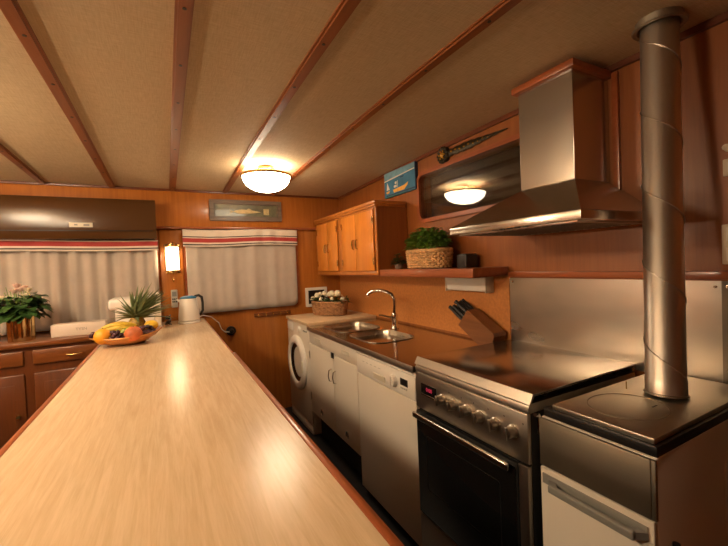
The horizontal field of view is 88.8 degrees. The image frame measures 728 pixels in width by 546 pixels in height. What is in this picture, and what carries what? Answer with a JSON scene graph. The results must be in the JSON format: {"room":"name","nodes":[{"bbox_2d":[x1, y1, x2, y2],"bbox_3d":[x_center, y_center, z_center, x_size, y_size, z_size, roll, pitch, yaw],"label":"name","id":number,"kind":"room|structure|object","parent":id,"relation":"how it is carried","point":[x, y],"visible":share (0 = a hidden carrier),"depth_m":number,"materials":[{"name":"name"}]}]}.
{"room":"ship interior","nodes":[
{"label":"ship interior","id":0,"kind":"room"},
{"bbox_2d":[2,229,340,407],"bbox_3d":[-1.928,0.306,3.086,3.970,2.155,0.100,-3,2,-28],"label":"wall","id":1,"kind":"structure","parent":0,"point":[262,343],"depth_m":3.59,"materials":[{"name":"orange wood"}]},
{"bbox_2d":[0,143,45,183],"bbox_3d":[-1.133,-0.683,0.424,0.048,0.066,5.215,-3,2,-28],"label":"trim","id":2,"kind":"structure","parent":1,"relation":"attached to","point":[4,151],"depth_m":2.29,"materials":[{"name":"brown wood"}]},
{"bbox_2d":[0,0,114,187],"bbox_3d":[-0.759,-0.703,0.623,0.048,0.066,5.215,-3,2,-28],"label":"trim","id":3,"kind":"structure","parent":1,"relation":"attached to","point":[11,9],"depth_m":1.33,"materials":[{"name":"brown wood"}]},
{"bbox_2d":[0,195,156,239],"bbox_3d":[-2.236,-0.397,2.720,1.250,0.304,0.162,-3,2,-28],"label":"air conditioner","id":4,"kind":"object","parent":1,"relation":"attached to","point":[22,217],"visible":1,"depth_m":2.71,"materials":[{"name":"brown paint"}]},
{"bbox_2d":[67,236,161,314],"bbox_3d":[-2.469,0.056,2.728,1.705,0.757,0.022,-3,2,-28],"label":"window","id":5,"kind":"structure","parent":1,"relation":"in","point":[157,236],"depth_m":3.11,"materials":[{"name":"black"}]},
{"bbox_2d":[0,240,159,335],"bbox_3d":[-2.437,0.098,2.683,1.695,0.668,0.095,-3,2,-28],"label":"curtain","id":6,"kind":"object","parent":5,"relation":"hanging from","point":[79,279],"visible":0.85,"depth_m":2.82,"materials":[{"name":"beige fabric"}]},
{"bbox_2d":[0,180,337,198],"bbox_3d":[-1.965,-0.682,2.948,3.870,0.026,0.016,-3,2,-28],"label":"trim","id":7,"kind":"structure","parent":1,"relation":"attached to","point":[1,181],"depth_m":3.07,"materials":[{"name":"brown wood"}]},
{"bbox_2d":[0,183,338,227],"bbox_3d":[-1.973,-0.530,2.979,3.870,0.315,0.045,-3,2,-28],"label":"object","id":8,"kind":"structure","parent":1,"relation":"attached to","point":[179,209],"depth_m":3.21,"materials":[{"name":"orange wood"}]},
{"bbox_2d":[159,229,184,321],"bbox_3d":[-1.635,0.021,3.178,0.170,0.786,0.012,-3,2,-28],"label":"trim","id":9,"kind":"structure","parent":1,"relation":"attached to","point":[166,236],"depth_m":3.17,"materials":[{"name":"orange wood"}]},
{"bbox_2d":[164,243,180,281],"bbox_3d":[-1.618,-0.088,3.147,0.112,0.335,0.058,-3,2,-28],"label":"wall lamp","id":10,"kind":"object","parent":1,"relation":"attached to","point":[172,255],"visible":1,"depth_m":3.13,"materials":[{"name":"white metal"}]},
{"bbox_2d":[171,290,177,307],"bbox_3d":[-1.613,0.219,3.168,0.050,0.150,0.026,-3,2,-28],"label":"remote control","id":11,"kind":"object","parent":1,"relation":"attached to","point":[174,294],"visible":0.92,"depth_m":3.16,"materials":[{"name":"beige plastic"}]},
{"bbox_2d":[169,0,194,190],"bbox_3d":[-0.385,-0.724,0.823,0.048,0.066,5.215,-3,2,-28],"label":"trim","id":12,"kind":"structure","parent":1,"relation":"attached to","point":[183,9],"depth_m":1.37,"materials":[{"name":"brown wood"}]},
{"bbox_2d":[226,326,235,334],"bbox_3d":[-1.202,0.527,3.375,0.084,0.084,0.072,-3,2,-28],"label":"wall socket","id":13,"kind":"object","parent":1,"relation":"attached to","point":[231,329],"visible":0.98,"depth_m":3.38,"materials":[{"name":"black plastic"}]},
{"bbox_2d":[156,226,315,229],"bbox_3d":[-0.994,-0.417,3.493,1.672,0.020,0.057,-3,2,-28],"label":"trim","id":14,"kind":"structure","parent":1,"relation":"attached to","point":[157,227],"depth_m":3.35,"materials":[{"name":"brown wood"}]},
{"bbox_2d":[182,229,297,313],"bbox_3d":[-1.090,-0.031,3.411,1.005,0.738,0.047,-3,2,-28],"label":"curtain","id":15,"kind":"object","parent":1,"relation":"hanging from","point":[232,270],"visible":1,"depth_m":3.41,"materials":[{"name":"beige fabric"}]},
{"bbox_2d":[183,238,299,312],"bbox_3d":[-1.100,-0.028,3.457,1.020,0.737,0.022,-3,2,-28],"label":"window","id":16,"kind":"structure","parent":1,"relation":"in","point":[184,247],"depth_m":3.68,"materials":[{"name":"black"}]},
{"bbox_2d":[209,199,281,221],"bbox_3d":[-1.076,-0.570,3.416,0.640,0.188,0.026,-3,2,-28],"label":"picture","id":17,"kind":"object","parent":1,"relation":"attached to","point":[219,209],"visible":1,"depth_m":3.40,"materials":[{"name":"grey wood"}]},
{"bbox_2d":[254,310,290,316],"bbox_3d":[-0.870,0.393,3.569,0.350,0.039,0.042,-3,2,-28],"label":"hook rail","id":18,"kind":"object","parent":1,"relation":"attached to","point":[266,314],"visible":1,"depth_m":3.57,"materials":[{"name":"brown wood"}]},
{"bbox_2d":[305,287,326,306],"bbox_3d":[-0.484,0.241,3.789,0.230,0.191,0.016,-3,2,-28],"label":"framed panel","id":19,"kind":"object","parent":1,"relation":"attached to","point":[309,292],"visible":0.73,"depth_m":3.76,"materials":[{"name":"beige plastic"}]},
{"bbox_2d":[285,407,417,545],"bbox_3d":[-0.652,1.417,0.719,4.090,0.060,5.480,-3,2,-28],"label":"floor","id":20,"kind":"structure","parent":0,"point":[354,478],"depth_m":2.40,"materials":[{"name":"black"}]},
{"bbox_2d":[0,331,98,448],"bbox_3d":[-2.440,0.935,2.424,1.384,0.972,0.540,-3,2,-28],"label":"sideboard","id":21,"kind":"object","parent":20,"relation":"on","point":[31,371],"visible":0.44,"depth_m":2.35,"materials":[{"name":"brown wood"}]},
{"bbox_2d":[0,283,52,342],"bbox_3d":[-2.231,0.253,2.404,0.342,0.373,0.344,-3,2,-28],"label":"potted cyclamen","id":22,"kind":"object","parent":21,"relation":"on","point":[19,314],"visible":1,"depth_m":2.36,"materials":[{"name":"green plant"}]},
{"bbox_2d":[6,316,35,342],"bbox_3d":[-2.225,0.349,2.413,0.154,0.180,0.148,-3,2,-28],"label":"pot","id":23,"kind":"object","parent":22,"relation":"on","point":[24,331],"depth_m":2.36,"materials":[{"name":"gold metal"}]},
{"bbox_2d":[50,319,107,337],"bbox_3d":[-1.958,0.382,2.571,0.305,0.084,0.101,-3,2,-28],"label":"case","id":24,"kind":"object","parent":21,"relation":"on","point":[84,327],"visible":0.96,"depth_m":2.52,"materials":[{"name":"beige plastic"}]},
{"bbox_2d":[0,318,403,545],"bbox_3d":[-0.857,0.886,1.614,0.648,0.976,3.226,-3,2,-28],"label":"kitchen island","id":25,"kind":"object","parent":20,"relation":"on","point":[169,438],"visible":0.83,"depth_m":0.78,"materials":[{"name":"brown wood"}]},
{"bbox_2d":[89,325,162,345],"bbox_3d":[-1.373,0.367,2.164,0.364,0.081,0.320,-3,2,-28],"label":"fruit bowl","id":26,"kind":"object","parent":25,"relation":"on","point":[118,341],"visible":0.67,"depth_m":2.07,"materials":[{"name":"orange wood"}]},
{"bbox_2d":[93,328,110,344],"bbox_3d":[-1.426,0.344,2.030,0.086,0.088,0.085,-3,2,-28],"label":"orange","id":27,"kind":"object","parent":26,"relation":"in","point":[99,335],"visible":0.89,"depth_m":2.00,"materials":[{"name":"orange food"}]},
{"bbox_2d":[109,328,124,338],"bbox_3d":[-1.367,0.342,2.048,0.087,0.072,0.066,-2,1,3],"label":"grape bunch","id":28,"kind":"object","parent":26,"relation":"in","point":[114,334],"visible":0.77,"depth_m":2.03,"materials":[{"name":"purple food"}]},
{"bbox_2d":[100,321,135,328],"bbox_3d":[-1.417,0.301,2.140,0.183,0.042,0.036,-3,2,-28],"label":"banana","id":29,"kind":"object","parent":26,"relation":"in","point":[120,322],"visible":0.62,"depth_m":2.13,"materials":[{"name":"yellow food"}]},
{"bbox_2d":[106,325,131,330],"bbox_3d":[-1.402,0.319,2.114,0.183,0.042,0.036,-3,2,-28],"label":"banana","id":30,"kind":"object","parent":26,"relation":"in","point":[117,326],"visible":0.4,"depth_m":2.10,"materials":[{"name":"yellow food"}]},
{"bbox_2d":[124,326,142,340],"bbox_3d":[-1.286,0.337,2.074,0.090,0.085,0.089,-3,2,-28],"label":"peach","id":31,"kind":"object","parent":26,"relation":"in","point":[133,332],"visible":0.98,"depth_m":2.05,"materials":[{"name":"orange plant"}]},
{"bbox_2d":[110,284,175,326],"bbox_3d":[-1.340,0.221,2.257,0.362,0.322,0.340,-3,2,-28],"label":"pineapple","id":32,"kind":"object","parent":26,"relation":"in","point":[140,308],"visible":0.82,"depth_m":2.22,"materials":[{"name":"green plant"}]},
{"bbox_2d":[139,324,155,334],"bbox_3d":[-1.269,0.329,2.156,0.104,0.070,0.111,-2,1,0],"label":"grape bunch","id":33,"kind":"object","parent":26,"relation":"in","point":[150,327],"visible":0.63,"depth_m":2.14,"materials":[{"name":"purple food"}]},
{"bbox_2d":[144,320,158,328],"bbox_3d":[-1.270,0.312,2.219,0.077,0.059,0.060,-3,2,-28],"label":"lemon","id":34,"kind":"object","parent":26,"relation":"in","point":[153,323],"visible":0.62,"depth_m":2.20,"materials":[{"name":"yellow food"}]},
{"bbox_2d":[108,292,161,325],"bbox_3d":[-1.632,0.275,2.669,0.307,0.262,0.265,-3,2,-28],"label":"countertop appliance","id":35,"kind":"object","parent":25,"relation":"on","point":[114,303],"visible":0.34,"depth_m":2.53,"materials":[{"name":"beige plastic"}]},
{"bbox_2d":[165,314,171,324],"bbox_3d":[-1.470,0.354,2.794,0.048,0.081,0.121,-3,2,-34],"label":"cable bundle","id":36,"kind":"object","parent":25,"relation":"on","point":[168,321],"visible":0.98,"depth_m":2.78,"materials":[{"name":"black plastic"}]},
{"bbox_2d":[176,294,203,323],"bbox_3d":[-1.373,0.279,2.918,0.160,0.220,0.163,-2,1,21],"label":"electric kettle","id":37,"kind":"object","parent":25,"relation":"on","point":[189,313],"visible":1,"depth_m":2.86,"materials":[{"name":"beige plastic"}]},
{"bbox_2d":[178,319,199,323],"bbox_3d":[-1.370,0.379,2.919,0.160,0.020,0.160,-3,2,-28],"label":"base","id":38,"kind":"object","parent":37,"relation":"on","point":[181,321],"depth_m":2.85,"materials":[{"name":"beige plastic"}]},
{"bbox_2d":[200,315,229,331],"bbox_3d":[-1.313,0.446,3.188,0.077,0.189,0.351,-2,1,25],"label":"power cable","id":39,"kind":"object","parent":25,"relation":"on","point":[201,315],"visible":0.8,"depth_m":3.25,"materials":[{"name":"beige plastic"}]},
{"bbox_2d":[288,319,321,434],"bbox_3d":[-0.319,0.856,3.375,0.635,0.885,0.585,-3,2,-28],"label":"washing machine","id":40,"kind":"object","parent":20,"relation":"on","point":[298,334],"visible":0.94,"depth_m":3.17,"materials":[{"name":"white metal"}]},
{"bbox_2d":[286,310,375,325],"bbox_3d":[-0.312,0.399,3.382,0.637,0.025,0.598,-3,2,-28],"label":"board","id":41,"kind":"object","parent":40,"relation":"on","point":[309,319],"visible":0.79,"depth_m":3.23,"materials":[{"name":"brown wood"}]},
{"bbox_2d":[310,290,350,315],"bbox_3d":[-0.317,0.269,3.424,0.398,0.220,0.232,-2,2,32],"label":"flower basket","id":42,"kind":"object","parent":41,"relation":"on","point":[321,306],"visible":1,"depth_m":3.35,"materials":[{"name":"wicker"}]},
{"bbox_2d":[309,331,361,476],"bbox_3d":[0.033,0.875,2.745,0.648,0.868,0.843,-3,2,-28],"label":"base cabinet","id":43,"kind":"object","parent":20,"relation":"on","point":[333,365],"visible":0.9,"depth_m":2.54,"materials":[{"name":"white wood"}]},
{"bbox_2d":[307,318,477,372],"bbox_3d":[0.168,0.482,2.480,0.644,0.151,1.439,-3,2,-28],"label":"countertop","id":44,"kind":"structure","parent":43,"relation":"on","point":[374,337],"depth_m":2.32,"materials":[{"name":"brown"}]},
{"bbox_2d":[324,322,379,332],"bbox_3d":[-0.094,0.484,2.845,0.352,0.151,0.422,-3,2,-28],"label":"sink","id":45,"kind":"object","parent":44,"relation":"in","point":[347,327],"depth_m":2.95,"materials":[{"name":"silver metal"}]},
{"bbox_2d":[349,329,413,342],"bbox_3d":[0.113,0.485,2.440,0.337,0.151,0.412,-3,2,-28],"label":"sink","id":46,"kind":"object","parent":44,"relation":"in","point":[379,335],"depth_m":2.53,"materials":[{"name":"silver metal"}]},
{"bbox_2d":[366,289,398,328],"bbox_3d":[0.133,0.261,2.716,0.236,0.291,0.060,-2,1,9],"label":"kitchen faucet","id":47,"kind":"object","parent":44,"relation":"on","point":[394,314],"visible":1,"depth_m":2.69,"materials":[{"name":"silver metal"}]},
{"bbox_2d":[459,309,505,344],"bbox_3d":[0.657,0.303,2.089,0.092,0.190,0.268,-3,2,-28],"label":"knife block","id":48,"kind":"object","parent":44,"relation":"on","point":[481,328],"visible":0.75,"depth_m":2.05,"materials":[{"name":"brown wood"}]},
{"bbox_2d":[448,305,462,319],"bbox_3d":[0.555,0.242,2.231,0.025,0.090,0.128,-3,2,-28],"label":"knife","id":49,"kind":"object","parent":48,"relation":"in","point":[450,306],"visible":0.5,"depth_m":2.23,"materials":[{"name":"black plastic"}]},
{"bbox_2d":[452,305,464,316],"bbox_3d":[0.561,0.226,2.196,0.025,0.074,0.102,-3,2,-28],"label":"knife","id":50,"kind":"object","parent":48,"relation":"in","point":[455,307],"visible":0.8,"depth_m":2.19,"materials":[{"name":"black plastic"}]},
{"bbox_2d":[454,300,466,312],"bbox_3d":[0.569,0.198,2.178,0.025,0.076,0.105,-3,2,-28],"label":"knife","id":51,"kind":"object","parent":48,"relation":"in","point":[456,302],"visible":0.8,"depth_m":2.17,"materials":[{"name":"black plastic"}]},
{"bbox_2d":[459,300,470,309],"bbox_3d":[0.597,0.198,2.190,0.025,0.073,0.100,-3,2,-28],"label":"knife","id":52,"kind":"object","parent":48,"relation":"in","point":[460,301],"visible":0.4,"depth_m":2.19,"materials":[{"name":"black plastic"}]},
{"bbox_2d":[462,299,473,308],"bbox_3d":[0.621,0.193,2.208,0.025,0.079,0.110,-3,2,-28],"label":"knife","id":53,"kind":"object","parent":48,"relation":"in","point":[463,300],"visible":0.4,"depth_m":2.21,"materials":[{"name":"black plastic"}]},
{"bbox_2d":[357,351,421,545],"bbox_3d":[0.364,0.877,2.104,0.626,0.868,0.594,-3,2,-28],"label":"dishwasher","id":54,"kind":"object","parent":20,"relation":"on","point":[387,392],"visible":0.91,"depth_m":1.92,"materials":[{"name":"white metal"}]},
{"bbox_2d":[412,340,635,545],"bbox_3d":[0.653,0.839,1.577,0.673,0.944,0.608,-3,2,-28],"label":"range cooker","id":55,"kind":"object","parent":20,"relation":"on","point":[479,438],"visible":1,"depth_m":1.39,"materials":[{"name":"silver metal"}]},
{"bbox_2d":[421,383,435,400],"bbox_3d":[0.278,0.513,1.608,0.002,0.053,0.105,-3,2,-28],"label":"clock","id":56,"kind":"object","parent":55,"relation":"on","point":[428,390],"depth_m":1.61,"materials":[{"name":"black plastic"}]},
{"bbox_2d":[533,374,727,545],"bbox_3d":[0.879,0.832,1.149,0.660,0.960,0.342,-3,2,-28],"label":"stove","id":57,"kind":"object","parent":20,"relation":"on","point":[623,464],"visible":0.95,"depth_m":0.99,"materials":[{"name":"silver metal"}]},
{"bbox_2d":[631,6,689,398],"bbox_3d":[0.942,-0.222,1.186,0.247,1.196,0.147,-4,2,-41],"label":"flue pipe","id":58,"kind":"object","parent":57,"relation":"on","point":[657,33],"visible":1,"depth_m":1.14,"materials":[{"name":"silver metal"}]},
{"bbox_2d":[0,0,727,197],"bbox_3d":[-0.742,-0.734,0.669,4.090,0.108,5.480,-3,2,-28],"label":"ceiling","id":59,"kind":"structure","parent":0,"point":[112,59],"depth_m":1.47,"materials":[{"name":"paint"}]},
{"bbox_2d":[240,166,291,192],"bbox_3d":[-0.696,-0.661,2.654,0.358,0.168,0.358,-3,2,-28],"label":"ceiling lamp","id":60,"kind":"object","parent":59,"relation":"attached to","point":[264,179],"visible":1,"depth_m":2.54,"materials":[{"name":"white glass"}]},
{"bbox_2d":[222,0,360,192],"bbox_3d":[-0.015,-0.744,1.019,0.048,0.066,5.215,-3,2,-28],"label":"trim","id":61,"kind":"structure","parent":59,"relation":"attached to","point":[345,8],"depth_m":1.42,"materials":[{"name":"brown wood"}]},
{"bbox_2d":[270,0,521,195],"bbox_3d":[0.359,-0.764,1.219,0.048,0.066,5.215,-3,2,-28],"label":"trim","id":62,"kind":"structure","parent":59,"relation":"attached to","point":[503,6],"depth_m":1.44,"materials":[{"name":"brown wood"}]},
{"bbox_2d":[339,21,727,376],"bbox_3d":[1.043,0.216,1.621,0.100,2.155,5.280,-3,2,-28],"label":"wall","id":63,"kind":"structure","parent":0,"point":[704,55],"depth_m":1.44,"materials":[{"name":"brown wood"}]},
{"bbox_2d":[314,200,407,274],"bbox_3d":[-0.087,-0.259,3.249,0.301,0.538,1.228,-3,2,-28],"label":"upper cabinet","id":64,"kind":"object","parent":63,"relation":"attached to","point":[363,239],"visible":1,"depth_m":2.83,"materials":[{"name":"orange wood"}]},
{"bbox_2d":[384,161,417,198],"bbox_3d":[0.275,-0.698,2.831,0.027,0.194,0.420,-3,2,-28],"label":"painting","id":65,"kind":"object","parent":63,"relation":"attached to","point":[402,180],"visible":0.97,"depth_m":2.79,"materials":[{"name":"blue paper"}]},
{"bbox_2d":[331,266,508,277],"bbox_3d":[0.160,-0.006,2.860,0.258,0.048,2.122,-3,2,-28],"label":"wall shelf","id":66,"kind":"object","parent":63,"relation":"attached to","point":[452,272],"visible":0.83,"depth_m":2.05,"materials":[{"name":"brown wood"}]},
{"bbox_2d":[390,253,406,268],"bbox_3d":[0.250,-0.085,2.653,0.129,0.112,0.123,-3,2,-28],"label":"plant","id":67,"kind":"object","parent":66,"relation":"on","point":[397,265],"visible":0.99,"depth_m":2.64,"materials":[{"name":"green plant"}]},
{"bbox_2d":[404,227,453,267],"bbox_3d":[0.406,-0.166,2.387,0.247,0.265,0.429,-3,2,-31],"label":"plant","id":68,"kind":"object","parent":66,"relation":"on","point":[425,254],"visible":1,"depth_m":2.27,"materials":[{"name":"green plant"}]},
{"bbox_2d":[406,247,453,267],"bbox_3d":[0.414,-0.093,2.379,0.195,0.120,0.375,-3,2,-28],"label":"basket","id":69,"kind":"object","parent":68,"relation":"attached to","point":[421,257],"depth_m":2.25,"materials":[{"name":"beige wicker"}]},
{"bbox_2d":[456,253,477,267],"bbox_3d":[0.598,-0.072,2.160,0.090,0.080,0.080,-3,2,-28],"label":"box","id":70,"kind":"object","parent":66,"relation":"on","point":[463,260],"visible":0.98,"depth_m":2.13,"materials":[{"name":"black plastic"}]},
{"bbox_2d":[445,277,493,292],"bbox_3d":[0.618,0.063,2.212,0.065,0.095,0.337,-3,2,-28],"label":"lamp","id":71,"kind":"object","parent":66,"relation":"attached to","point":[484,284],"visible":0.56,"depth_m":2.15,"materials":[{"name":"beige plastic"}]},
{"bbox_2d":[340,276,510,339],"bbox_3d":[0.268,0.192,2.958,0.006,0.375,2.189,-3,2,-28],"label":"backsplash","id":72,"kind":"structure","parent":63,"relation":"attached to","point":[424,301],"depth_m":2.66,"materials":[{"name":"orange wood"}]},
{"bbox_2d":[416,133,520,222],"bbox_3d":[0.671,-0.531,2.229,0.120,0.354,1.029,-3,2,-28],"label":"window","id":73,"kind":"structure","parent":63,"relation":"in","point":[475,181],"depth_m":2.22,"materials":[{"name":"black glass"}]},
{"bbox_2d":[437,128,507,163],"bbox_3d":[0.609,-0.754,2.186,0.038,0.108,0.553,-3,2,-28],"label":"wall ornament","id":74,"kind":"object","parent":63,"relation":"attached to","point":[444,153],"visible":1,"depth_m":2.25,"materials":[{"name":"brown metal"}]},
{"bbox_2d":[338,11,727,199],"bbox_3d":[0.965,-0.791,1.538,0.018,0.075,5.210,-3,2,-28],"label":"trim","id":75,"kind":"structure","parent":63,"relation":"attached to","point":[723,17],"depth_m":1.89,"materials":[{"name":"brown wood"}]},
{"bbox_2d":[450,58,641,235],"bbox_3d":[0.727,-0.495,1.516,0.484,0.646,0.600,-3,2,-28],"label":"range hood","id":76,"kind":"object","parent":63,"relation":"attached to","point":[566,186],"visible":0.98,"depth_m":1.45,"materials":[{"name":"silver metal"}]},
{"bbox_2d":[509,278,722,382],"bbox_3d":[0.986,0.204,1.612,0.007,0.357,0.858,-3,2,-28],"label":"backsplash","id":77,"kind":"structure","parent":63,"relation":"attached to","point":[604,318],"depth_m":1.56,"materials":[{"name":"silver metal"}]},
{"bbox_2d":[611,71,621,188],"bbox_3d":[1.009,-0.519,1.487,0.014,0.562,0.024,-3,2,-28],"label":"trim","id":78,"kind":"structure","parent":63,"relation":"attached to","point":[615,75],"depth_m":1.48,"materials":[{"name":"brown wood"}]},
{"bbox_2d":[508,271,727,279],"bbox_3d":[1.450,0.009,0.708,0.020,0.028,2.886,-3,2,-28],"label":"trim","id":79,"kind":"structure","parent":63,"relation":"attached to","point":[701,275],"depth_m":1.52,"materials":[{"name":"brown wood"}]},
{"bbox_2d":[721,281,727,383],"bbox_3d":[1.389,0.424,0.870,0.008,0.795,0.828,-3,2,-28],"label":"backsplash","id":80,"kind":"structure","parent":63,"relation":"attached to","point":[724,284],"depth_m":1.22,"materials":[{"name":"silver metal"}]},
{"bbox_2d":[722,224,727,263],"bbox_3d":[1.194,-0.093,1.183,0.014,0.130,0.085,-3,2,-28],"label":"switch plate","id":81,"kind":"object","parent":63,"relation":"attached to","point":[724,227],"visible":1,"depth_m":1.21,"materials":[{"name":"beige plastic"}]},
{"bbox_2d":[722,144,727,151],"bbox_3d":[1.163,-0.402,1.192,0.030,0.023,0.024,-3,2,-28],"label":"coat hook","id":82,"kind":"object","parent":63,"relation":"attached to","point":[725,146],"visible":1,"depth_m":1.19,"materials":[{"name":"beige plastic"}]},
{"bbox_2d":[723,159,727,176],"bbox_3d":[1.186,-0.340,1.173,0.014,0.055,0.083,-3,2,-28],"label":"switch plate","id":83,"kind":"object","parent":63,"relation":"attached to","point":[725,161],"visible":1,"depth_m":1.20,"materials":[{"name":"beige plastic"}]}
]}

